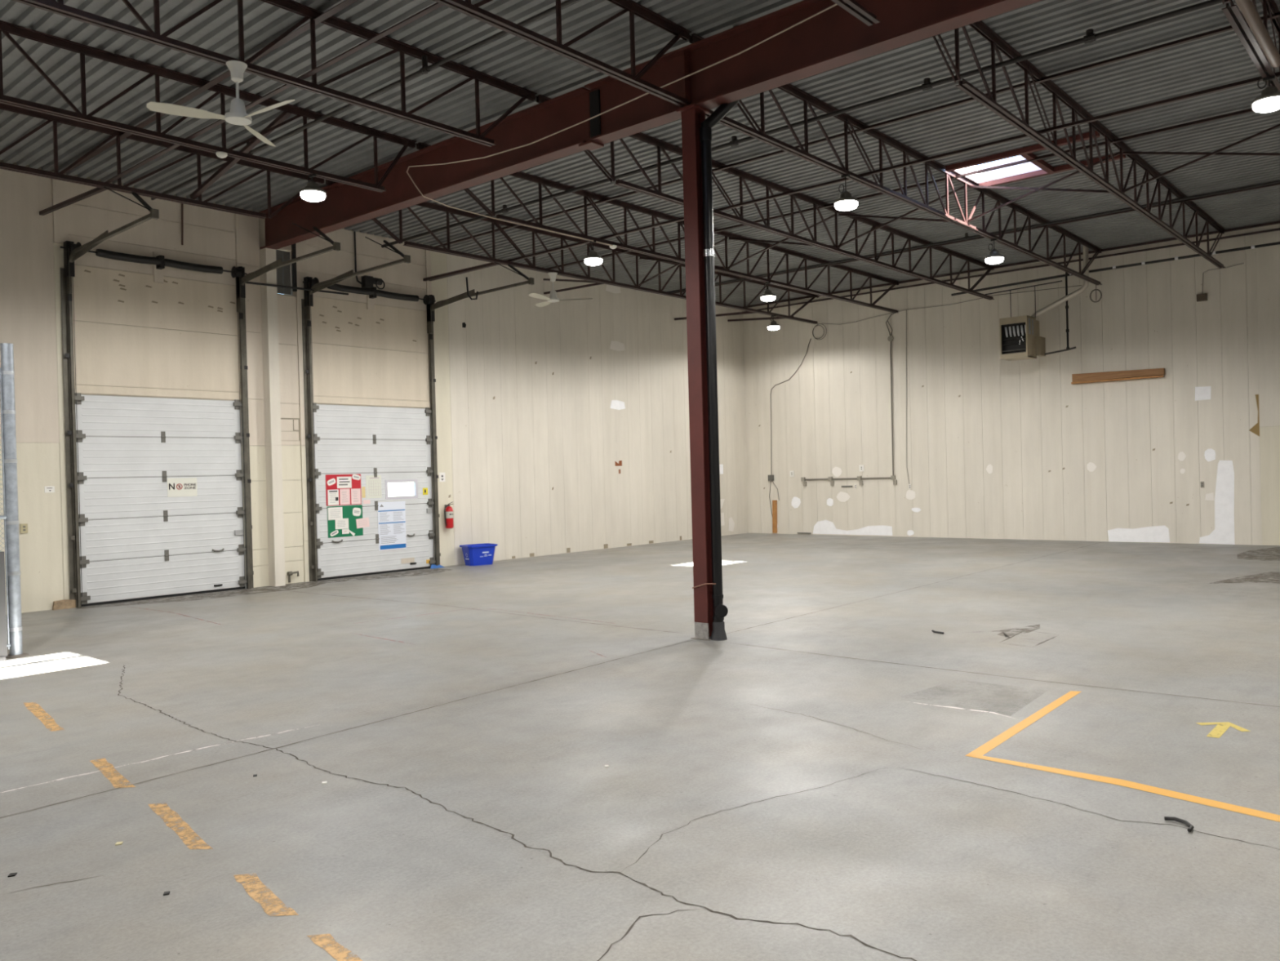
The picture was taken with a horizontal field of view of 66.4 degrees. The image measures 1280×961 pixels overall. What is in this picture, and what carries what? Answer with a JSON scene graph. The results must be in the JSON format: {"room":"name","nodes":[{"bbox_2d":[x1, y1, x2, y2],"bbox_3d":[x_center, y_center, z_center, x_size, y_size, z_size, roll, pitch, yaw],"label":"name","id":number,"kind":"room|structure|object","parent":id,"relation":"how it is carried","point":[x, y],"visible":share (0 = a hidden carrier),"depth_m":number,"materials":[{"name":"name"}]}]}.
{"room":"empty warehouse","nodes":[
{"label":"empty warehouse","id":0,"kind":"room"},
{"bbox_2d":[0,160,748,613],"bbox_3d":[-7.354,-1.333,15.054,0.530,6.850,31.830,-1,1,41],"label":"wall","id":1,"kind":"structure","parent":0,"point":[562,426],"depth_m":17.77,"materials":[{"name":"beige"}]},
{"bbox_2d":[19,523,27,533],"bbox_3d":[-8.522,0.663,13.538,0.022,0.130,0.090,-1,1,41],"label":"wall outlet","id":2,"kind":"object","parent":1,"relation":"attached to","point":[24,527],"visible":1,"depth_m":13.53,"materials":[{"name":"beige plastic"}]},
{"bbox_2d":[44,485,54,493],"bbox_3d":[-8.322,0.126,13.792,0.006,0.090,0.130,-1,1,41],"label":"wall sign","id":3,"kind":"object","parent":1,"relation":"attached to","point":[46,489],"visible":1,"depth_m":13.79,"materials":[{"name":"white paper"}]},
{"bbox_2d":[39,186,110,215],"bbox_3d":[-7.526,-3.716,12.985,2.352,0.160,0.050,-1,1,41],"label":"brace","id":4,"kind":"object","parent":1,"relation":"attached to","point":[96,190],"visible":1,"depth_m":12.97,"materials":[{"name":"metal"}]},
{"bbox_2d":[181,203,183,244],"bbox_3d":[-7.126,-4.002,15.235,0.028,0.671,0.044,-1,1,41],"label":"rod","id":5,"kind":"object","parent":1,"relation":"attached to","point":[182,204],"visible":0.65,"depth_m":15.23,"materials":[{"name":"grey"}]},
{"bbox_2d":[60,186,340,607],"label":"door","id":6,"kind":"structure","parent":1,"relation":"in","point":[129,540],"depth_m":14.82,"materials":[{"name":"grey metal"}]},
{"bbox_2d":[167,477,197,497],"bbox_3d":[-7.101,0.104,15.185,0.005,0.290,0.455,-1,1,41],"label":"sign","id":7,"kind":"object","parent":6,"relation":"attached to","point":[176,486],"visible":1,"depth_m":15.18,"materials":[{"name":"white"}]},
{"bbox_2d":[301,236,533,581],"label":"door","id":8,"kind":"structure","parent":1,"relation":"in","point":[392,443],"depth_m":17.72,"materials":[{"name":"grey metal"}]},
{"bbox_2d":[242,280,348,294],"bbox_3d":[-5.769,-3.240,16.497,0.036,0.076,1.931,-1,1,41],"label":"rod","id":9,"kind":"object","parent":8,"relation":"attached to","point":[249,282],"visible":1,"depth_m":16.41,"materials":[{"name":"black metal"}]},
{"bbox_2d":[325,474,361,506],"bbox_3d":[-5.245,0.164,17.330,0.007,0.545,0.705,-1,1,41],"label":"notice board","id":10,"kind":"object","parent":8,"relation":"attached to","point":[340,489],"visible":1,"depth_m":17.32,"materials":[{"name":"red paper"}]},
{"bbox_2d":[338,478,349,484],"bbox_3d":[-5.239,0.025,17.337,0.001,0.115,0.220,-1,1,41],"label":"print","id":11,"kind":"object","parent":10,"relation":"attached to","point":[341,481],"depth_m":17.34,"materials":[{"name":"grey paper"}]},
{"bbox_2d":[327,504,369,537],"bbox_3d":[-5.173,0.722,17.395,0.014,0.555,0.841,-1,1,41],"label":"notice board","id":12,"kind":"object","parent":8,"relation":"attached to","point":[343,521],"visible":1,"depth_m":17.35,"materials":[{"name":"green paper"}]},
{"bbox_2d":[361,486,365,497],"bbox_3d":[-4.982,0.213,17.637,0.002,0.200,0.070,-1,1,41],"label":"note","id":13,"kind":"object","parent":8,"relation":"attached to","point":[363,492],"visible":1,"depth_m":17.64,"materials":[{"name":"brown paper"}]},
{"bbox_2d":[363,499,370,503],"bbox_3d":[-4.938,0.386,17.684,0.002,0.070,0.150,-1,1,41],"label":"note","id":14,"kind":"object","parent":8,"relation":"attached to","point":[365,501],"visible":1,"depth_m":17.69,"materials":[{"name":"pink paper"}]},
{"bbox_2d":[353,231,385,289],"bbox_3d":[-4.848,-3.954,17.566,0.517,1.035,0.239,-2,0,-29],"label":"operator","id":15,"kind":"object","parent":8,"relation":"attached to","point":[367,282],"visible":0.96,"depth_m":17.53,"materials":[{"name":"black metal"}]},
{"bbox_2d":[365,475,382,498],"bbox_3d":[-4.841,0.115,17.800,0.005,0.415,0.325,-1,1,41],"label":"calendar","id":16,"kind":"object","parent":8,"relation":"attached to","point":[373,484],"visible":1,"depth_m":17.79,"materials":[{"name":"white paper"}]},
{"bbox_2d":[368,476,381,495],"bbox_3d":[-4.827,0.110,17.813,0.001,0.335,0.244,-1,1,41],"label":"print","id":17,"kind":"object","parent":16,"relation":"attached to","point":[375,482],"depth_m":17.82,"materials":[{"name":"grey paper"}]},
{"bbox_2d":[377,501,406,550],"bbox_3d":[-4.580,0.834,18.085,0.005,0.880,0.605,-1,1,41],"label":"poster","id":18,"kind":"object","parent":8,"relation":"attached to","point":[391,515],"visible":1,"depth_m":18.08,"materials":[{"name":"white paper"}]},
{"bbox_2d":[379,511,403,543],"bbox_3d":[-4.574,0.868,18.088,0.001,0.562,0.536,-1,1,41],"label":"print","id":19,"kind":"object","parent":18,"relation":"attached to","point":[391,523],"depth_m":18.07,"materials":[{"name":"grey paper"}]},
{"bbox_2d":[422,488,427,494],"bbox_3d":[-4.094,0.207,18.664,0.004,0.130,0.115,-1,1,41],"label":"sticker","id":20,"kind":"object","parent":8,"relation":"attached to","point":[424,490],"visible":1,"depth_m":18.66,"materials":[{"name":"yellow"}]},
{"bbox_2d":[259,86,591,249],"bbox_3d":[-3.394,-4.106,13.615,7.769,0.785,0.210,-1,1,43],"label":"girder","id":21,"kind":"object","parent":1,"relation":"on","point":[344,206],"visible":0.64,"depth_m":12.80,"materials":[{"name":"metal"}]},
{"bbox_2d":[439,472,444,481],"bbox_3d":[-3.837,-0.067,18.986,0.006,0.180,0.140,-1,1,41],"label":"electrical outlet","id":22,"kind":"object","parent":1,"relation":"attached to","point":[442,475],"visible":1,"depth_m":18.98,"materials":[{"name":"white plastic"}]},
{"bbox_2d":[444,501,453,528],"bbox_3d":[-3.701,0.670,18.981,0.176,0.520,0.189,-2,0,-7],"label":"fire extinguisher","id":23,"kind":"object","parent":1,"relation":"attached to","point":[448,511],"visible":1,"depth_m":18.92,"materials":[{"name":"red metal"}]},
{"bbox_2d":[422,262,500,280],"bbox_3d":[-3.278,-3.830,17.917,2.333,0.100,0.050,-1,1,43],"label":"brace","id":24,"kind":"object","parent":1,"relation":"attached to","point":[481,266],"visible":1,"depth_m":17.89,"materials":[{"name":"metal"}]},
{"bbox_2d":[466,276,478,299],"bbox_3d":[-2.893,-3.307,16.880,0.227,0.386,0.040,-2,0,-33],"label":"hook","id":25,"kind":"object","parent":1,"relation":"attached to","point":[467,284],"visible":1,"depth_m":16.83,"materials":[{"name":"black metal"}]},
{"bbox_2d":[543,278,599,283],"bbox_3d":[-1.427,-4.104,20.090,0.040,0.529,2.418,-2,0,-32],"label":"brace","id":26,"kind":"object","parent":1,"relation":"attached to","point":[546,279],"visible":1,"depth_m":20.03,"materials":[{"name":"metal"}]},
{"bbox_2d":[543,282,603,293],"bbox_3d":[-1.357,-3.966,20.166,0.040,0.210,2.361,-2,0,-36],"label":"brace","id":27,"kind":"object","parent":1,"relation":"attached to","point":[596,283],"visible":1,"depth_m":20.10,"materials":[{"name":"metal"}]},
{"bbox_2d":[614,460,622,466],"bbox_3d":[-0.501,-0.405,22.861,0.001,0.130,0.240,-1,1,41],"label":"stain","id":28,"kind":"object","parent":1,"relation":"attached to","point":[617,463],"depth_m":22.86,"materials":[{"name":"brown paint"}]},
{"bbox_2d":[674,311,755,319],"bbox_3d":[1.818,-4.013,23.819,2.340,0.140,0.050,-1,0,36],"label":"brace","id":29,"kind":"object","parent":1,"relation":"attached to","point":[746,312],"visible":0.71,"depth_m":23.56,"materials":[{"name":"metal"}]},
{"bbox_2d":[0,533,1279,960],"bbox_3d":[1.602,1.758,7.410,23.920,0.302,31.830,-1,1,41],"label":"floor","id":30,"kind":"structure","parent":0,"point":[838,775],"depth_m":5.77,"materials":[{"name":"concrete"}]},
{"bbox_2d":[0,551,7,661],"bbox_3d":[-6.620,1.265,9.547,0.100,1.090,0.740,-1,1,41],"label":"screen","id":31,"kind":"object","parent":30,"relation":"on","point":[3,642],"visible":1,"depth_m":9.79,"materials":[{"name":"grey"}]},
{"bbox_2d":[0,342,29,657],"bbox_3d":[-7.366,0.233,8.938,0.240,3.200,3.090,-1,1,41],"label":"metal post","id":32,"kind":"object","parent":30,"relation":"on","point":[11,516],"visible":0.98,"depth_m":9.97,"materials":[{"name":"grey metal"}]},
{"bbox_2d":[52,599,75,609],"bbox_3d":[-8.168,1.757,13.898,0.045,0.130,0.320,-1,1,41],"label":"scrap","id":33,"kind":"object","parent":30,"relation":"on","point":[65,603],"visible":1,"depth_m":13.87,"materials":[{"name":"beige wood"}]},
{"bbox_2d":[286,570,299,582],"bbox_3d":[-5.838,1.621,16.501,0.070,0.185,0.210,-1,1,41],"label":"pipe stub","id":34,"kind":"object","parent":30,"relation":"on","point":[289,573],"visible":1,"depth_m":16.44,"materials":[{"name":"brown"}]},
{"bbox_2d":[430,564,444,568],"bbox_3d":[-3.903,1.636,18.757,0.307,0.078,0.122,-2,1,-42],"label":"wrap","id":35,"kind":"object","parent":30,"relation":"on","point":[433,566],"visible":1,"depth_m":18.73,"materials":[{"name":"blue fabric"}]},
{"bbox_2d":[459,542,497,565],"bbox_3d":[-3.166,1.457,19.231,0.650,0.395,0.450,-2,0,-37],"label":"recycling bin","id":36,"kind":"object","parent":30,"relation":"on","point":[474,554],"visible":1,"depth_m":19.08,"materials":[{"name":"blue plastic"}]},
{"bbox_2d":[676,103,715,640],"bbox_3d":[0.637,-1.087,10.004,0.290,5.405,0.260,-1,1,41],"label":"steel column","id":37,"kind":"structure","parent":30,"relation":"on","point":[692,115],"depth_m":9.97,"materials":[{"name":"metal"}]},
{"bbox_2d":[578,0,1041,150],"bbox_3d":[5.260,-4.184,5.934,15.570,0.650,0.210,-1,1,41],"label":"girder","id":38,"kind":"object","parent":37,"relation":"on","point":[833,37],"visible":0.95,"depth_m":9.38,"materials":[{"name":"metal"}]},
{"bbox_2d":[699,25,739,640],"bbox_3d":[0.886,-1.485,9.886,0.494,6.190,0.261,-2,0,-4],"label":"drain pipe","id":39,"kind":"object","parent":30,"relation":"on","point":[720,611],"visible":0.85,"depth_m":9.88,"materials":[{"name":"black metal"}]},
{"bbox_2d":[772,500,777,533],"bbox_3d":[3.617,0.970,26.250,0.140,0.880,0.048,-1,1,41],"label":"stud","id":40,"kind":"object","parent":30,"relation":"on","point":[774,502],"visible":1,"depth_m":26.22,"materials":[{"name":"brown wood"}]},
{"bbox_2d":[1164,816,1194,831],"bbox_3d":[2.516,1.591,4.539,0.070,0.018,0.175,-2,0,-10],"label":"stick","id":41,"kind":"object","parent":30,"relation":"on","point":[1166,818],"visible":1,"depth_m":4.57,"materials":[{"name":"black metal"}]},
{"bbox_2d":[0,0,1279,306],"bbox_3d":[1.431,-4.689,7.388,23.950,0.200,31.860,-1,1,41],"label":"ceiling","id":42,"kind":"structure","parent":0,"point":[1220,59],"depth_m":12.46,"materials":[{"name":"grey metal"}]},
{"bbox_2d":[0,102,324,218],"bbox_3d":[-7.536,-3.998,11.182,0.104,0.758,8.750,-1,1,41],"label":"joist","id":43,"kind":"object","parent":42,"relation":"attached to","point":[49,117],"visible":0.94,"depth_m":12.43,"materials":[{"name":"metal"}]},
{"bbox_2d":[0,20,416,192],"bbox_3d":[-5.857,-4.032,9.730,0.104,0.758,8.750,-1,1,41],"label":"joist","id":44,"kind":"object","parent":42,"relation":"attached to","point":[6,28],"visible":0.94,"depth_m":10.62,"materials":[{"name":"metal"}]},
{"bbox_2d":[215,151,227,158],"bbox_3d":[-4.719,-3.667,11.038,0.120,0.050,0.120,-1,1,41],"label":"smoke detector","id":45,"kind":"object","parent":44,"relation":"attached to","point":[220,154],"visible":1,"depth_m":11.01,"materials":[{"name":"white plastic"}]},
{"bbox_2d":[190,111,291,199],"bbox_3d":[-5.067,-4.085,12.343,2.238,0.649,0.063,-1,0,37],"label":"bridging angle","id":46,"kind":"object","parent":44,"relation":"attached to","point":[284,115],"visible":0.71,"depth_m":12.40,"materials":[{"name":"metal"}]},
{"bbox_2d":[105,2,443,182],"bbox_3d":[-1.574,-3.846,7.830,13.500,0.049,0.053,-1,1,41],"label":"bridging angle","id":47,"kind":"object","parent":44,"relation":"attached to","point":[437,5],"visible":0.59,"depth_m":9.11,"materials":[{"name":"metal"}]},
{"bbox_2d":[299,173,326,201],"bbox_3d":[-3.978,-3.573,11.894,0.310,0.336,0.310,-1,1,41],"label":"lamp","id":48,"kind":"object","parent":44,"relation":"hanging from","point":[312,192],"visible":1,"depth_m":11.82,"materials":[{"name":"grey"}]},
{"bbox_2d":[151,0,577,199],"bbox_3d":[-1.373,-4.352,9.450,15.500,0.173,0.066,-1,1,41],"label":"ceiling pipe","id":49,"kind":"object","parent":44,"relation":"hanging from","point":[425,68],"visible":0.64,"depth_m":10.36,"materials":[{"name":"metal"}]},
{"bbox_2d":[13,0,537,146],"bbox_3d":[-4.094,-4.068,8.207,0.104,0.758,8.750,-1,1,41],"label":"joist","id":50,"kind":"object","parent":42,"relation":"attached to","point":[58,7],"visible":0.98,"depth_m":9.34,"materials":[{"name":"metal"}]},
{"bbox_2d":[57,0,357,173],"bbox_3d":[-2.334,-4.435,8.707,15.780,0.053,0.078,-1,1,41],"label":"bridging angle","id":51,"kind":"object","parent":50,"relation":"attached to","point":[345,3],"visible":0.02,"depth_m":10.61,"materials":[{"name":"metal"}]},
{"bbox_2d":[146,60,294,146],"bbox_3d":[-3.530,-3.449,8.598,1.205,0.515,1.269,-1,1,41],"label":"ceiling fan","id":52,"kind":"object","parent":50,"relation":"hanging from","point":[237,115],"visible":1,"depth_m":8.64,"materials":[{"name":"white metal"}]},
{"bbox_2d":[433,0,691,106],"bbox_3d":[-2.362,-4.104,6.710,0.104,0.758,8.750,-1,1,41],"label":"joist","id":53,"kind":"object","parent":42,"relation":"attached to","point":[465,6],"visible":1,"depth_m":9.05,"materials":[{"name":"metal"}]},
{"bbox_2d":[324,179,818,324],"bbox_3d":[-0.018,-4.253,19.887,0.104,0.758,14.160,-1,1,41],"label":"joist","id":54,"kind":"object","parent":42,"relation":"attached to","point":[448,210],"visible":0.75,"depth_m":18.23,"materials":[{"name":"metal"}]},
{"bbox_2d":[528,271,592,306],"bbox_3d":[-1.725,-3.554,17.997,1.261,0.525,1.219,-1,1,41],"label":"ceiling fan","id":55,"kind":"object","parent":54,"relation":"hanging from","point":[553,297],"visible":1,"depth_m":17.99,"materials":[{"name":"white metal"}]},
{"bbox_2d":[767,315,779,330],"bbox_3d":[3.224,-3.810,23.629,0.310,0.356,0.310,-1,1,41],"label":"lamp","id":56,"kind":"object","parent":54,"relation":"hanging from","point":[773,326],"visible":1,"depth_m":23.56,"materials":[{"name":"grey"}]},
{"bbox_2d":[381,0,1222,247],"bbox_3d":[1.243,-4.338,12.478,15.500,0.119,0.078,-1,1,41],"label":"ceiling pipe","id":57,"kind":"object","parent":54,"relation":"hanging from","point":[1091,36],"visible":0.97,"depth_m":11.00,"materials":[{"name":"metal"}]},
{"bbox_2d":[415,142,898,312],"bbox_3d":[1.661,-4.287,18.436,0.104,0.758,14.160,-1,1,41],"label":"joist","id":58,"kind":"object","parent":42,"relation":"attached to","point":[588,195],"visible":0.88,"depth_m":16.84,"materials":[{"name":"metal"}]},
{"bbox_2d":[583,240,603,265],"bbox_3d":[-0.748,-3.637,15.632,0.310,0.386,0.310,-1,1,41],"label":"lamp","id":59,"kind":"object","parent":58,"relation":"hanging from","point":[593,259],"visible":1,"depth_m":15.55,"materials":[{"name":"grey"}]},
{"bbox_2d":[406,3,837,245],"bbox_3d":[0.654,-4.046,12.382,6.537,0.464,4.028,-1,1,41],"label":"cable","id":60,"kind":"object","parent":58,"relation":"hanging from","point":[835,4],"visible":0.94,"depth_m":11.02,"materials":[{"name":"beige plastic"}]},
{"bbox_2d":[638,238,724,285],"bbox_3d":[0.802,-4.268,19.140,2.228,0.597,0.038,-1,1,41],"label":"brace","id":61,"kind":"object","parent":58,"relation":"attached to","point":[723,239],"visible":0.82,"depth_m":19.40,"materials":[{"name":"metal"}]},
{"bbox_2d":[639,257,724,268],"bbox_3d":[0.835,-4.269,19.177,2.228,0.597,0.038,-1,1,41],"label":"brace","id":62,"kind":"object","parent":58,"relation":"attached to","point":[645,258],"visible":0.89,"depth_m":19.53,"materials":[{"name":"metal"}]},
{"bbox_2d":[760,281,775,301],"bbox_3d":[2.545,-3.754,19.446,0.310,0.376,0.310,-1,1,41],"label":"lamp","id":63,"kind":"object","parent":58,"relation":"hanging from","point":[767,295],"visible":1,"depth_m":19.37,"materials":[{"name":"grey"}]},
{"bbox_2d":[728,213,835,268],"bbox_3d":[2.524,-4.304,17.652,2.338,0.598,0.038,-1,1,41],"label":"brace","id":64,"kind":"object","parent":58,"relation":"attached to","point":[833,215],"visible":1,"depth_m":17.71,"materials":[{"name":"metal"}]},
{"bbox_2d":[428,71,1279,280],"bbox_3d":[1.929,-3.977,13.630,15.780,0.049,0.053,-1,1,41],"label":"bridging angle","id":65,"kind":"object","parent":58,"relation":"attached to","point":[1246,82],"visible":0.83,"depth_m":12.01,"materials":[{"name":"metal"}]},
{"bbox_2d":[435,11,1279,247],"bbox_3d":[1.926,-4.578,13.641,15.780,0.049,0.053,-1,1,41],"label":"bridging angle","id":66,"kind":"object","parent":58,"relation":"attached to","point":[1277,14],"visible":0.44,"depth_m":12.15,"materials":[{"name":"metal"}]},
{"bbox_2d":[545,107,1253,269],"bbox_3d":[3.847,-4.643,15.865,15.780,0.049,0.053,-1,1,41],"label":"bridging angle","id":67,"kind":"object","parent":58,"relation":"attached to","point":[1248,110],"visible":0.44,"depth_m":14.61,"materials":[{"name":"metal"}]},
{"bbox_2d":[727,315,794,321],"bbox_3d":[3.089,-4.177,25.294,0.050,0.300,2.388,-2,0,-37],"label":"brace","id":68,"kind":"object","parent":42,"relation":"attached to","point":[775,317],"visible":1,"depth_m":25.41,"materials":[{"name":"metal"}]},
{"bbox_2d":[535,94,994,299],"bbox_3d":[3.424,-4.323,16.912,0.104,0.758,14.160,-1,1,41],"label":"joist","id":69,"kind":"object","parent":42,"relation":"attached to","point":[662,144],"visible":0.87,"depth_m":15.73,"materials":[{"name":"metal"}]},
{"bbox_2d":[728,237,833,246],"bbox_3d":[2.556,-4.305,17.690,2.338,0.598,0.038,-1,1,41],"label":"brace","id":70,"kind":"object","parent":69,"relation":"attached to","point":[732,238],"visible":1,"depth_m":17.86,"materials":[{"name":"metal"}]},
{"bbox_2d":[838,186,964,247],"bbox_3d":[4.271,-4.339,16.142,2.298,0.597,0.038,-1,1,41],"label":"brace","id":71,"kind":"object","parent":69,"relation":"attached to","point":[962,187],"visible":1,"depth_m":16.21,"materials":[{"name":"metal"}]},
{"bbox_2d":[831,0,879,26],"bbox_3d":[-0.644,-4.139,5.226,0.104,0.758,8.750,-1,1,41],"label":"joist","id":72,"kind":"object","parent":42,"relation":"attached to","point":[852,6],"visible":1,"depth_m":8.04,"materials":[{"name":"metal"}]},
{"bbox_2d":[688,33,1102,284],"bbox_3d":[5.156,-4.359,15.415,0.104,0.758,14.160,-1,1,41],"label":"joist","id":73,"kind":"object","parent":42,"relation":"attached to","point":[808,100],"visible":0.91,"depth_m":13.65,"materials":[{"name":"metal"}]},
{"bbox_2d":[833,173,858,210],"bbox_3d":[2.623,-3.675,12.468,0.310,0.446,0.310,-1,1,41],"label":"lamp","id":74,"kind":"object","parent":73,"relation":"hanging from","point":[846,202],"visible":1,"depth_m":12.40,"materials":[{"name":"grey"}]},
{"bbox_2d":[837,213,963,222],"bbox_3d":[4.304,-4.340,16.180,2.298,0.597,0.038,-1,1,41],"label":"brace","id":75,"kind":"object","parent":73,"relation":"attached to","point":[839,214],"visible":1,"depth_m":16.28,"materials":[{"name":"metal"}]},
{"bbox_2d":[984,238,1004,264],"bbox_3d":[5.877,-3.805,16.236,0.310,0.406,0.310,-1,1,41],"label":"lamp","id":76,"kind":"object","parent":73,"relation":"hanging from","point":[994,257],"visible":1,"depth_m":16.17,"materials":[{"name":"grey"}]},
{"bbox_2d":[967,151,1119,222],"bbox_3d":[5.996,-4.375,14.652,2.278,0.597,0.038,-1,1,41],"label":"brace","id":77,"kind":"object","parent":73,"relation":"attached to","point":[1118,153],"visible":1,"depth_m":14.71,"materials":[{"name":"metal"}]},
{"bbox_2d":[1089,284,1102,302],"bbox_3d":[9.597,-3.940,20.606,0.246,0.385,0.022,-1,1,41],"label":"reel","id":78,"kind":"object","parent":73,"relation":"hanging from","point":[1095,289],"visible":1,"depth_m":20.60,"materials":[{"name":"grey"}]},
{"bbox_2d":[666,179,1279,293],"bbox_3d":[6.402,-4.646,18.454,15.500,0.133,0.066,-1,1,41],"label":"bridging angle","id":79,"kind":"object","parent":42,"relation":"attached to","point":[966,237],"visible":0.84,"depth_m":17.79,"materials":[{"name":"metal"}]},
{"bbox_2d":[944,130,1125,188],"bbox_3d":[5.808,-4.926,14.492,2.210,0.500,1.360,-1,1,41],"label":"skylight","id":80,"kind":"object","parent":42,"relation":"attached to","point":[1033,169],"visible":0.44,"depth_m":14.83,"materials":[{"name":"white glass"}]},
{"bbox_2d":[985,245,1088,360],"bbox_3d":[8.452,-3.753,20.906,2.073,2.260,0.850,-1,1,41],"label":"heater","id":81,"kind":"object","parent":42,"relation":"hanging from","point":[1020,338],"visible":0.96,"depth_m":20.88,"materials":[{"name":"black metal"}]},
{"bbox_2d":[1028,318,1033,334],"bbox_3d":[8.310,-3.273,20.792,0.005,0.330,0.270,-1,1,41],"label":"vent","id":82,"kind":"object","parent":81,"relation":"attached to","point":[1030,320],"depth_m":20.80,"materials":[{"name":"beige metal"}]},
{"bbox_2d":[951,241,1279,355],"bbox_3d":[11.766,-3.630,18.443,12.201,1.730,0.116,-1,1,41],"label":"gas pipe","id":83,"kind":"object","parent":81,"relation":"attached to","point":[1252,246],"visible":0.92,"depth_m":20.44,"materials":[{"name":"metal"}]},
{"bbox_2d":[932,20,1225,268],"bbox_3d":[6.873,-4.394,13.931,0.104,0.758,14.160,-1,1,41],"label":"joist","id":84,"kind":"object","parent":42,"relation":"attached to","point":[997,43],"visible":0.92,"depth_m":12.25,"materials":[{"name":"metal"}]},
{"bbox_2d":[967,185,1109,192],"bbox_3d":[6.029,-4.376,14.689,2.278,0.597,0.038,-1,1,41],"label":"brace","id":85,"kind":"object","parent":84,"relation":"attached to","point":[968,186],"visible":1,"depth_m":14.71,"materials":[{"name":"metal"}]},
{"bbox_2d":[1123,123,1279,192],"bbox_3d":[7.721,-4.410,13.161,2.298,0.597,0.038,-1,1,41],"label":"brace","id":86,"kind":"object","parent":84,"relation":"attached to","point":[1277,125],"visible":1,"depth_m":13.25,"materials":[{"name":"metal"}]},
{"bbox_2d":[1222,0,1279,92],"bbox_3d":[8.606,-4.429,12.434,0.104,0.758,14.160,-1,1,41],"label":"joist","id":87,"kind":"object","parent":42,"relation":"attached to","point":[1269,6],"visible":0.74,"depth_m":9.12,"materials":[{"name":"metal"}]},
{"bbox_2d":[1122,151,1279,155],"bbox_3d":[7.754,-4.411,13.199,2.298,0.597,0.038,-1,1,41],"label":"brace","id":88,"kind":"object","parent":87,"relation":"attached to","point":[1124,152],"visible":1,"depth_m":13.32,"materials":[{"name":"metal"}]},
{"bbox_2d":[1235,0,1279,67],"bbox_3d":[5.343,-3.958,8.486,0.100,0.095,2.200,-1,1,41],"label":"ceiling pipe","id":89,"kind":"object","parent":87,"relation":"attached to","point":[1246,7],"visible":1,"depth_m":8.54,"materials":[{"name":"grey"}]},
{"bbox_2d":[1251,75,1279,112],"bbox_3d":[6.196,-3.814,9.630,0.310,0.336,0.310,-1,1,41],"label":"lamp","id":90,"kind":"object","parent":87,"relation":"hanging from","point":[1268,100],"visible":1,"depth_m":9.58,"materials":[{"name":"grey"}]},
{"bbox_2d":[742,223,1279,545],"bbox_3d":[11.926,-1.867,19.236,23.650,6.850,0.342,-1,1,41],"label":"wall","id":91,"kind":"structure","parent":0,"point":[997,448],"depth_m":21.65,"materials":[{"name":"beige"}]},
{"bbox_2d":[768,323,826,514],"bbox_3d":[4.141,-1.354,25.716,1.894,5.349,0.069,-1,1,41],"label":"cable","id":92,"kind":"object","parent":91,"relation":"attached to","point":[771,477],"visible":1,"depth_m":26.23,"materials":[{"name":"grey plastic"}]},
{"bbox_2d":[800,310,898,485],"bbox_3d":[5.271,-1.994,24.728,2.863,4.239,0.060,-1,1,41],"label":"conduit","id":93,"kind":"object","parent":91,"relation":"attached to","point":[890,338],"visible":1,"depth_m":23.96,"materials":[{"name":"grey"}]},
{"bbox_2d":[858,464,864,471],"bbox_3d":[5.561,-0.310,24.552,0.130,0.160,0.022,-1,1,41],"label":"wall outlet","id":94,"kind":"object","parent":91,"relation":"attached to","point":[861,468],"visible":1,"depth_m":24.54,"materials":[{"name":"white plastic"}]},
{"bbox_2d":[906,310,909,483],"bbox_3d":[6.468,-2.004,23.722,0.101,4.251,0.011,-1,1,41],"label":"cable","id":95,"kind":"object","parent":91,"relation":"attached to","point":[906,310],"visible":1,"depth_m":23.72,"materials":[{"name":"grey plastic"}]},
{"bbox_2d":[823,284,1081,324],"bbox_3d":[7.084,-4.097,23.101,6.361,0.203,0.013,-1,1,41],"label":"cable","id":96,"kind":"object","parent":91,"relation":"attached to","point":[1079,285],"visible":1,"depth_m":22.89,"materials":[{"name":"brown plastic"}]},
{"bbox_2d":[742,221,1279,311],"bbox_3d":[11.605,-4.838,19.141,23.280,0.172,0.071,-1,1,41],"label":"joist","id":97,"kind":"object","parent":91,"relation":"attached to","point":[1275,222],"visible":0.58,"depth_m":21.52,"materials":[{"name":"metal"}]},
{"bbox_2d":[1071,368,1164,383],"bbox_3d":[10.028,-2.206,20.581,1.810,0.210,0.109,-1,1,41],"label":"wood beam","id":98,"kind":"structure","parent":91,"relation":"attached to","point":[1082,378],"depth_m":20.54,"materials":[{"name":"brown wood"}]},
{"bbox_2d":[1196,293,1207,301],"bbox_3d":[11.219,-3.656,19.539,0.180,0.140,0.065,-1,1,41],"label":"junction box","id":99,"kind":"object","parent":91,"relation":"attached to","point":[1200,297],"visible":1,"depth_m":19.51,"materials":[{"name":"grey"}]},
{"bbox_2d":[1202,262,1244,292],"bbox_3d":[11.498,-3.985,19.307,0.726,0.506,0.011,-1,1,41],"label":"cable","id":100,"kind":"object","parent":91,"relation":"attached to","point":[1242,263],"visible":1,"depth_m":19.45,"materials":[{"name":"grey plastic"}]},
{"bbox_2d":[1248,394,1259,435],"bbox_3d":[11.943,-1.256,19.027,0.190,0.830,0.001,-1,1,41],"label":"stain","id":101,"kind":"object","parent":91,"relation":"attached to","point":[1254,399],"depth_m":19.03,"materials":[{"name":"brown"}]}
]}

